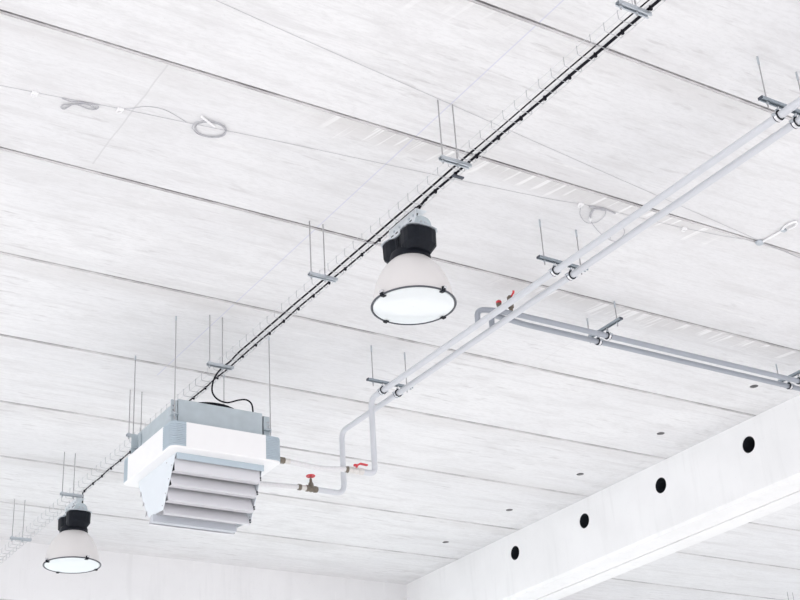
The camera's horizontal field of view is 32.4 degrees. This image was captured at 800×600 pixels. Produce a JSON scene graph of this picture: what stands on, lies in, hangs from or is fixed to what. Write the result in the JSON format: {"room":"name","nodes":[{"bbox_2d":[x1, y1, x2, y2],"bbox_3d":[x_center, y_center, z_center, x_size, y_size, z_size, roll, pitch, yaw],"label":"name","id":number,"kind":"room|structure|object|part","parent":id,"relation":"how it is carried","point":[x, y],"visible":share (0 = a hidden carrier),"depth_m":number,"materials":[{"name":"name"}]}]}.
{"room":"warehouse interior","nodes":[
{"label":"warehouse interior","id":0,"kind":"room"},
{"bbox_2d":[0,539,406,599],"bbox_3d":[-6.400,2.342,13.133,15.180,0.626,0.300,13,-31,-30],"label":"wall","id":1,"kind":"structure","parent":0,"point":[23,576],"depth_m":15.24,"materials":[{"name":"paint"}]},
{"bbox_2d":[0,0,799,599],"bbox_3d":[2.392,-1.327,8.020,23.500,0.250,20.240,13,-31,-30],"label":"ceiling","id":2,"kind":"structure","parent":0,"point":[115,227],"depth_m":9.40,"materials":[{"name":"concrete"}]},
{"bbox_2d":[10,499,31,542],"bbox_3d":[-3.647,2.132,13.297,0.203,0.428,0.032,13,-31,-30],"label":"hanger","id":3,"kind":"object","parent":2,"relation":"hanging from","point":[12,538],"visible":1,"depth_m":13.23,"materials":[{"name":"metal"}]},
{"bbox_3d":[-3.718,2.115,13.255,0.008,0.428,0.008,13,-31,-30],"label":"rod","id":4,"kind":"part","parent":3,"relation":"part of","materials":[{"name":"metal"}]},
{"bbox_3d":[-3.633,2.135,13.305,0.008,0.428,0.008,13,-31,-30],"label":"rod","id":5,"kind":"part","parent":3,"relation":"part of","materials":[{"name":"metal"}]},
{"bbox_2d":[30,90,38,97],"bbox_3d":[-2.003,-1.124,7.543,0.042,0.026,0.038,13,-31,-30],"label":"clip","id":6,"kind":"object","parent":2,"relation":"attached to","point":[33,92],"visible":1,"depth_m":7.54,"materials":[{"name":"white plastic"}]},
{"bbox_2d":[60,452,82,498],"bbox_3d":[-2.917,1.566,12.277,0.203,0.428,0.032,13,-31,-30],"label":"hanger","id":7,"kind":"object","parent":2,"relation":"hanging from","point":[62,493],"visible":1,"depth_m":12.21,"materials":[{"name":"metal"}]},
{"bbox_3d":[-2.988,1.549,12.235,0.008,0.428,0.008,13,-31,-30],"label":"rod","id":8,"kind":"part","parent":7,"relation":"part of","materials":[{"name":"metal"}]},
{"bbox_3d":[-2.903,1.569,12.285,0.008,0.428,0.008,13,-31,-30],"label":"rod","id":9,"kind":"part","parent":7,"relation":"part of","materials":[{"name":"metal"}]},
{"bbox_2d":[60,98,98,109],"bbox_3d":[-1.789,-1.075,7.677,0.212,0.006,0.106,9,-30,-24],"label":"coil","id":10,"kind":"object","parent":2,"relation":"attached to","point":[79,102],"visible":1,"depth_m":7.66,"materials":[{"name":"metal"}]},
{"bbox_2d":[116,107,123,113],"bbox_3d":[-1.572,-1.060,7.725,0.042,0.026,0.038,13,-31,-30],"label":"clip","id":11,"kind":"object","parent":2,"relation":"attached to","point":[121,109],"visible":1,"depth_m":7.72,"materials":[{"name":"white plastic"}]},
{"bbox_2d":[126,390,141,438],"bbox_3d":[-2.107,0.938,11.145,0.203,0.428,0.032,13,-31,-30],"label":"hanger","id":12,"kind":"object","parent":2,"relation":"hanging from","point":[128,434],"visible":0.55,"depth_m":11.12,"materials":[{"name":"metal"}]},
{"bbox_3d":[-2.179,0.921,11.103,0.008,0.428,0.008,13,-31,-30],"label":"rod","id":13,"kind":"part","parent":12,"relation":"part of","materials":[{"name":"metal"}]},
{"bbox_3d":[-2.093,0.941,11.153,0.008,0.428,0.008,13,-31,-30],"label":"rod","id":14,"kind":"part","parent":12,"relation":"part of","materials":[{"name":"metal"}]},
{"bbox_2d":[133,356,135,433],"bbox_3d":[-2.016,0.790,10.448,0.018,0.806,0.016,13,-31,-30],"label":"rod","id":15,"kind":"object","parent":2,"relation":"hanging from","point":[135,356],"visible":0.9,"depth_m":10.48,"materials":[{"name":"metal"}]},
{"bbox_2d":[125,106,183,120],"bbox_3d":[-1.366,-1.061,7.774,0.361,0.003,0.078,10,-30,-25],"label":"wire loop","id":16,"kind":"object","parent":2,"relation":"attached to","point":[141,106],"visible":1,"depth_m":7.73,"materials":[{"name":"metal"}]},
{"bbox_2d":[173,316,176,418],"bbox_3d":[-1.611,0.478,9.886,0.018,0.806,0.016,13,-31,-30],"label":"rod","id":17,"kind":"object","parent":2,"relation":"hanging from","point":[174,415],"visible":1,"depth_m":9.88,"materials":[{"name":"metal"}]},
{"bbox_2d":[124,399,279,535],"bbox_3d":[-1.456,1.224,10.094,0.868,0.938,0.900,13,-31,-30],"label":"heater","id":18,"kind":"object","parent":17,"relation":"hanging from","point":[201,469],"visible":1,"depth_m":9.84,"materials":[{"name":"white metal"}]},
{"bbox_3d":[-1.823,1.113,9.919,0.030,0.190,0.642,13,-31,-30],"label":"panel","id":19,"kind":"part","parent":18,"relation":"part of","materials":[{"name":"white metal"}]},
{"bbox_3d":[-1.732,1.355,9.808,0.004,0.366,0.676,13,-31,-30],"label":"plate","id":20,"kind":"part","parent":18,"relation":"part of","materials":[{"name":"white metal"}]},
{"bbox_3d":[-1.453,1.268,10.071,0.866,0.016,0.898,13,-31,-30],"label":"underside panel","id":21,"kind":"part","parent":18,"relation":"part of","materials":[{"name":"white metal"}]},
{"bbox_3d":[-1.273,1.151,9.801,0.680,0.045,0.012,13,-31,-30],"label":"mouth trim","id":22,"kind":"part","parent":18,"relation":"part of","materials":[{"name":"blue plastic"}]},
{"bbox_3d":[-1.235,1.006,9.785,0.624,0.190,0.030,13,-31,-30],"label":"panel","id":23,"kind":"part","parent":18,"relation":"part of","materials":[{"name":"white metal"}]},
{"bbox_3d":[-1.156,1.490,10.148,0.004,0.366,0.676,13,-31,-30],"label":"plate","id":24,"kind":"part","parent":18,"relation":"part of","materials":[{"name":"white metal"}]},
{"bbox_2d":[259,481,298,488],"bbox_3d":[-1.045,1.430,10.733,0.575,0.060,0.038,13,-31,-30],"label":"pipe","id":25,"kind":"object","parent":18,"relation":"attached to","point":[262,483],"visible":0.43,"depth_m":10.78,"materials":[{"name":"white metal"}]},
{"bbox_2d":[280,457,290,464],"bbox_3d":[-0.850,1.170,10.040,0.104,0.044,0.049,13,-31,-30],"label":"coupling","id":26,"kind":"object","parent":18,"relation":"attached to","point":[283,460],"visible":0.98,"depth_m":10.03,"materials":[{"name":"gold metal"}]},
{"bbox_2d":[192,115,226,137],"bbox_3d":[-1.092,-0.986,7.934,0.212,0.017,0.189,13,-31,-30],"label":"coil","id":27,"kind":"object","parent":2,"relation":"attached to","point":[202,117],"visible":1,"depth_m":7.91,"materials":[{"name":"metal"}]},
{"bbox_2d":[206,315,233,370],"bbox_3d":[-1.307,0.316,10.025,0.203,0.428,0.032,13,-31,-30],"label":"hanger","id":28,"kind":"object","parent":2,"relation":"hanging from","point":[209,363],"visible":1,"depth_m":9.96,"materials":[{"name":"metal"}]},
{"bbox_3d":[-1.378,0.300,9.983,0.008,0.428,0.008,13,-31,-30],"label":"rod","id":29,"kind":"part","parent":28,"relation":"part of","materials":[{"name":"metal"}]},
{"bbox_3d":[-1.293,0.320,10.033,0.008,0.428,0.008,13,-31,-30],"label":"rod","id":30,"kind":"part","parent":28,"relation":"part of","materials":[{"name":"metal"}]},
{"bbox_2d":[223,374,224,403],"bbox_3d":[-1.386,0.955,10.854,0.018,0.806,0.016,13,-31,-30],"label":"rod","id":31,"kind":"object","parent":2,"relation":"hanging from","point":[223,374],"visible":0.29,"depth_m":10.99,"materials":[{"name":"metal"}]},
{"bbox_2d":[268,336,271,435],"bbox_3d":[-0.971,0.634,10.276,0.018,0.806,0.016,13,-31,-30],"label":"rod","id":32,"kind":"object","parent":2,"relation":"hanging from","point":[270,432],"visible":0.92,"depth_m":10.26,"materials":[{"name":"metal"}]},
{"bbox_2d":[0,85,588,205],"bbox_3d":[-0.806,-0.943,8.079,4.545,0.002,0.028,9,-30,-24],"label":"wire","id":33,"kind":"object","parent":2,"relation":"attached to","point":[0,85],"visible":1,"depth_m":8.13,"materials":[{"name":"grey metal"}]},
{"bbox_2d":[308,221,337,282],"bbox_3d":[-0.505,-0.306,8.904,0.203,0.428,0.032,13,-31,-30],"label":"hanger","id":34,"kind":"object","parent":2,"relation":"hanging from","point":[311,274],"visible":1,"depth_m":8.84,"materials":[{"name":"metal"}]},
{"bbox_3d":[-0.576,-0.323,8.862,0.008,0.428,0.008,13,-31,-30],"label":"rod","id":35,"kind":"part","parent":34,"relation":"part of","materials":[{"name":"metal"}]},
{"bbox_3d":[-0.491,-0.303,8.912,0.008,0.428,0.008,13,-31,-30],"label":"rod","id":36,"kind":"part","parent":34,"relation":"part of","materials":[{"name":"metal"}]},
{"bbox_2d":[366,345,412,397],"bbox_3d":[-0.090,0.562,10.715,0.409,0.385,0.054,13,-31,-30],"label":"hanger","id":37,"kind":"object","parent":2,"relation":"hanging from","point":[372,379],"visible":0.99,"depth_m":10.63,"materials":[{"name":"metal"}]},
{"bbox_3d":[-0.215,0.507,10.640,0.007,0.340,0.007,1,-27,-10],"label":"rod","id":38,"kind":"part","parent":37,"relation":"part of","materials":[{"name":"metal"}]},
{"bbox_3d":[-0.076,0.647,10.662,0.405,0.017,0.032,13,-31,-30],"label":"rail","id":39,"kind":"part","parent":37,"relation":"part of","materials":[{"name":"metal"}]},
{"bbox_2d":[437,100,471,169],"bbox_3d":[0.298,-0.929,7.781,0.203,0.428,0.032,13,-31,-30],"label":"hanger","id":40,"kind":"object","parent":2,"relation":"hanging from","point":[446,159],"visible":1,"depth_m":7.72,"materials":[{"name":"metal"}]},
{"bbox_3d":[0.227,-0.946,7.739,0.008,0.428,0.008,13,-31,-30],"label":"rod","id":41,"kind":"part","parent":40,"relation":"part of","materials":[{"name":"metal"}]},
{"bbox_3d":[0.312,-0.926,7.790,0.008,0.428,0.008,13,-31,-30],"label":"rod","id":42,"kind":"part","parent":40,"relation":"part of","materials":[{"name":"metal"}]},
{"bbox_2d":[216,0,798,257],"bbox_3d":[0.869,-0.938,8.306,9.046,0.002,0.035,18,-34,-36],"label":"wire","id":43,"kind":"object","parent":2,"relation":"attached to","point":[216,0],"visible":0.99,"depth_m":7.92,"materials":[{"name":"grey metal"}]},
{"bbox_2d":[755,221,797,245],"bbox_3d":[2.584,-0.457,9.455,0.074,0.024,0.365,15,-33,-33],"label":"wire tensioner","id":44,"kind":"object","parent":43,"relation":"attached to","point":[758,242],"visible":1,"depth_m":9.43,"materials":[{"name":"metal"}]},
{"bbox_2d":[536,219,587,280],"bbox_3d":[1.058,-0.325,9.118,0.409,0.385,0.054,13,-31,-30],"label":"hanger","id":45,"kind":"object","parent":2,"relation":"hanging from","point":[543,258],"visible":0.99,"depth_m":9.04,"materials":[{"name":"metal"}]},
{"bbox_3d":[0.932,-0.380,9.043,0.007,0.340,0.007,1,-27,-10],"label":"rod","id":46,"kind":"part","parent":45,"relation":"part of","materials":[{"name":"metal"}]},
{"bbox_3d":[1.071,-0.239,9.065,0.405,0.017,0.032,13,-31,-30],"label":"rail","id":47,"kind":"part","parent":45,"relation":"part of","materials":[{"name":"metal"}]},
{"bbox_2d":[580,206,624,241],"bbox_3d":[1.364,-0.517,9.169,0.211,0.026,0.591,-22,-32,31],"label":"coil","id":48,"kind":"object","parent":2,"relation":"hanging from","point":[594,207],"visible":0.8,"depth_m":9.05,"materials":[{"name":"metal"}]},
{"bbox_2d":[406,395,799,599],"bbox_3d":[5.527,-0.262,9.479,0.308,0.696,19.940,13,-31,-30],"label":"beam","id":49,"kind":"structure","parent":2,"relation":"attached to","point":[713,481],"depth_m":13.64,"materials":[{"name":"concrete"}]},
{"bbox_2d":[511,546,518,559],"bbox_3d":[1.370,2.811,15.254,0.236,0.155,0.155,13,-31,-30],"label":"hole","id":50,"kind":"object","parent":49,"relation":"attached to","point":[515,550],"depth_m":15.27,"materials":[{"name":"black"}]},
{"bbox_2d":[580,513,588,527],"bbox_3d":[2.013,2.314,14.358,0.236,0.155,0.155,13,-31,-30],"label":"hole","id":51,"kind":"object","parent":49,"relation":"attached to","point":[584,519],"depth_m":14.38,"materials":[{"name":"black"}]},
{"bbox_2d":[656,477,665,492],"bbox_3d":[2.641,1.829,13.485,0.236,0.155,0.155,13,-31,-30],"label":"hole","id":52,"kind":"object","parent":49,"relation":"attached to","point":[661,483],"depth_m":13.50,"materials":[{"name":"black"}]},
{"bbox_2d":[743,436,754,452],"bbox_3d":[3.274,1.339,12.604,0.236,0.155,0.155,13,-31,-30],"label":"hole","id":53,"kind":"object","parent":49,"relation":"attached to","point":[748,443],"depth_m":12.62,"materials":[{"name":"black"}]},
{"bbox_2d":[586,301,622,345],"bbox_3d":[1.523,0.191,10.326,0.033,0.265,0.404,13,-31,-30],"label":"hanger","id":54,"kind":"object","parent":2,"relation":"hanging from","point":[618,319],"visible":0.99,"depth_m":10.26,"materials":[{"name":"metal"}]},
{"bbox_3d":[1.523,0.217,10.314,0.032,0.017,0.400,13,-31,-30],"label":"rail","id":55,"kind":"part","parent":54,"relation":"part of","materials":[{"name":"metal"}]},
{"bbox_2d":[474,307,799,382],"bbox_3d":[2.203,0.463,10.616,3.892,0.138,0.094,12,-31,-29],"label":"pipe","id":56,"kind":"object","parent":54,"relation":"hanging from","point":[480,310],"visible":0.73,"depth_m":10.39,"materials":[{"name":"grey metal"}]},
{"bbox_2d":[496,300,501,306],"bbox_3d":[0.722,0.042,9.851,0.042,0.110,0.091,13,-31,-30],"label":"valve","id":57,"kind":"object","parent":56,"relation":"attached to","point":[498,302],"visible":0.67,"depth_m":9.87,"materials":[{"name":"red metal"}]},
{"bbox_2d":[507,290,514,310],"bbox_3d":[0.801,0.009,9.840,0.044,0.145,0.088,13,-31,-30],"label":"valve","id":58,"kind":"object","parent":56,"relation":"attached to","point":[511,307],"visible":0.69,"depth_m":9.84,"materials":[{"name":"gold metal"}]},
{"bbox_2d":[489,314,799,390],"bbox_3d":[2.210,0.516,10.720,3.754,0.138,0.071,13,-31,-30],"label":"pipe","id":59,"kind":"object","parent":54,"relation":"hanging from","point":[499,316],"visible":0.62,"depth_m":10.53,"materials":[{"name":"grey metal"}]},
{"bbox_2d":[615,0,651,18],"bbox_3d":[1.106,-1.549,6.666,0.203,0.428,0.032,13,-31,-30],"label":"hanger","id":60,"kind":"object","parent":2,"relation":"hanging from","point":[621,4],"visible":1,"depth_m":6.58,"materials":[{"name":"metal"}]},
{"bbox_2d":[0,0,665,564],"bbox_3d":[-1.260,0.456,9.999,0.116,0.058,11.320,13,-31,-30],"label":"cable tray","id":61,"kind":"object","parent":60,"relation":"hanging from","point":[580,63],"visible":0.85,"depth_m":8.47,"materials":[{"name":"metal"}]},
{"bbox_2d":[43,497,100,573],"bbox_3d":[-2.891,2.076,12.209,0.516,0.581,0.516,13,-31,-30],"label":"pendant lamp","id":62,"kind":"object","parent":61,"relation":"hanging from","point":[73,550],"visible":1,"depth_m":12.06,"materials":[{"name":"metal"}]},
{"bbox_3d":[-2.884,2.186,12.153,0.482,0.302,0.482,13,-31,-30],"label":"lamp shade","id":63,"kind":"part","parent":62,"relation":"part of","materials":[{"name":"white plastic"}]},
{"bbox_3d":[-2.901,1.925,12.286,0.223,0.006,0.370,13,-31,-30],"label":"plate","id":64,"kind":"part","parent":62,"relation":"part of","materials":[{"name":"metal"}]},
{"bbox_3d":[-2.906,1.854,12.322,0.080,0.084,0.300,13,-31,-30],"label":"mounting plate","id":65,"kind":"part","parent":62,"relation":"part of","materials":[{"name":"metal"}]},
{"bbox_2d":[82,200,426,502],"bbox_3d":[-1.347,0.661,10.190,0.075,0.165,5.745,13,-31,-30],"label":"power cable","id":66,"kind":"object","parent":61,"relation":"hanging from","point":[380,238],"visible":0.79,"depth_m":9.35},
{"bbox_2d":[370,208,456,324],"bbox_3d":[0.063,-0.215,8.127,0.516,0.581,0.516,13,-31,-30],"label":"pendant lamp","id":67,"kind":"object","parent":61,"relation":"hanging from","point":[412,288],"visible":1,"depth_m":7.99,"materials":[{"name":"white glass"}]},
{"bbox_3d":[0.048,-0.436,8.240,0.080,0.084,0.300,13,-31,-30],"label":"mounting plate","id":68,"kind":"part","parent":67,"relation":"part of","materials":[{"name":"metal"}]},
{"bbox_3d":[0.053,-0.366,8.204,0.223,0.006,0.370,13,-31,-30],"label":"plate","id":69,"kind":"part","parent":67,"relation":"part of","materials":[{"name":"metal"}]},
{"bbox_3d":[0.070,-0.104,8.071,0.482,0.302,0.482,13,-31,-30],"label":"lamp shade","id":70,"kind":"part","parent":67,"relation":"part of","materials":[{"name":"white plastic"}]},
{"bbox_2d":[211,0,649,411],"bbox_3d":[0.314,-0.522,7.959,0.347,0.271,5.821,13,-31,-30],"label":"power cable","id":71,"kind":"object","parent":61,"relation":"in","point":[643,4],"visible":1,"depth_m":8.23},
{"bbox_2d":[452,174,463,179],"bbox_3d":[0.330,-0.701,7.846,0.072,0.010,0.022,13,-31,-30],"label":"strap","id":72,"kind":"object","parent":61,"relation":"attached to","point":[453,175],"visible":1,"depth_m":7.84,"materials":[{"name":"grey metal"}]},
{"bbox_2d":[416,0,660,214],"bbox_3d":[0.906,-1.121,7.018,0.052,0.139,3.306,13,-31,-29],"label":"power cable","id":73,"kind":"object","parent":61,"relation":"on","point":[650,8],"visible":0.94,"depth_m":7.20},
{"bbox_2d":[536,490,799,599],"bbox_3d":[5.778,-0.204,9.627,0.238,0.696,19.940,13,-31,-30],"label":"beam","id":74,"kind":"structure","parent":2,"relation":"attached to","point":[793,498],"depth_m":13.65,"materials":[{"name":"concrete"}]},
{"bbox_2d":[613,211,799,257],"bbox_3d":[2.938,-0.249,9.932,3.594,0.002,0.162,14,-32,-31],"label":"wire","id":75,"kind":"object","parent":2,"relation":"attached to","point":[613,211],"visible":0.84,"depth_m":9.43,"materials":[{"name":"grey metal"}]},
{"bbox_2d":[756,56,799,128],"bbox_3d":[2.116,-1.143,7.644,0.409,0.385,0.054,13,-31,-30],"label":"hanger","id":76,"kind":"object","parent":2,"relation":"hanging from","point":[764,99],"visible":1,"depth_m":7.56,"materials":[{"name":"metal"}]},
{"bbox_2d":[317,115,799,495],"bbox_3d":[1.213,-0.072,8.687,0.274,0.581,6.713,13,-31,-30],"label":"pipe","id":77,"kind":"object","parent":76,"relation":"hanging from","point":[787,128],"visible":1,"depth_m":9.11,"materials":[{"name":"white metal"}]},
{"bbox_2d":[297,474,318,492],"bbox_3d":[-0.735,1.453,10.944,0.174,0.143,0.076,13,-31,-30],"label":"valve","id":78,"kind":"object","parent":77,"relation":"attached to","point":[310,487],"visible":1,"depth_m":10.93,"materials":[{"name":"gold metal"}]},
{"bbox_2d":[364,96,799,475],"bbox_3d":[1.344,-0.191,8.378,0.133,0.665,6.018,13,-31,-30],"label":"pipe","id":79,"kind":"object","parent":76,"relation":"hanging from","point":[795,104],"visible":1,"depth_m":8.83,"materials":[{"name":"white metal"}]},
{"bbox_2d":[345,463,367,474],"bbox_3d":[-0.328,1.270,10.398,0.198,0.098,0.056,13,-31,-30],"label":"valve","id":80,"kind":"object","parent":79,"relation":"attached to","point":[351,470],"visible":1,"depth_m":10.37,"materials":[{"name":"silver metal"}]},
{"bbox_2d":[290,459,346,471],"bbox_3d":[-0.609,1.229,10.203,0.496,0.067,0.045,15,-32,-33],"label":"flexible hose","id":81,"kind":"object","parent":80,"relation":"attached to","point":[293,462],"visible":1,"depth_m":10.18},
{"bbox_3d":[-0.297,1.250,10.432,0.120,0.035,0.020,13,-31,-30],"label":"lever","id":82,"kind":"part","parent":80,"relation":"part of","materials":[{"name":"red metal"}]},
{"bbox_3d":[1.991,-1.198,7.569,0.007,0.340,0.007,-20,-31,30],"label":"rod","id":83,"kind":"part","parent":76,"relation":"part of","materials":[{"name":"metal"}]},
{"bbox_3d":[2.130,-1.058,7.591,0.405,0.017,0.032,13,-31,-30],"label":"rail","id":84,"kind":"part","parent":76,"relation":"part of","materials":[{"name":"metal"}]},
{"bbox_2d":[775,364,799,389],"bbox_3d":[3.235,0.586,11.327,0.033,0.265,0.404,13,-31,-30],"label":"hanger","id":85,"kind":"object","parent":2,"relation":"hanging from","point":[796,373],"visible":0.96,"depth_m":11.31,"materials":[{"name":"metal"}]},
{"bbox_3d":[3.236,0.612,11.316,0.032,0.017,0.400,13,-31,-30],"label":"rail","id":86,"kind":"part","parent":85,"relation":"part of","materials":[{"name":"metal"}]}
]}

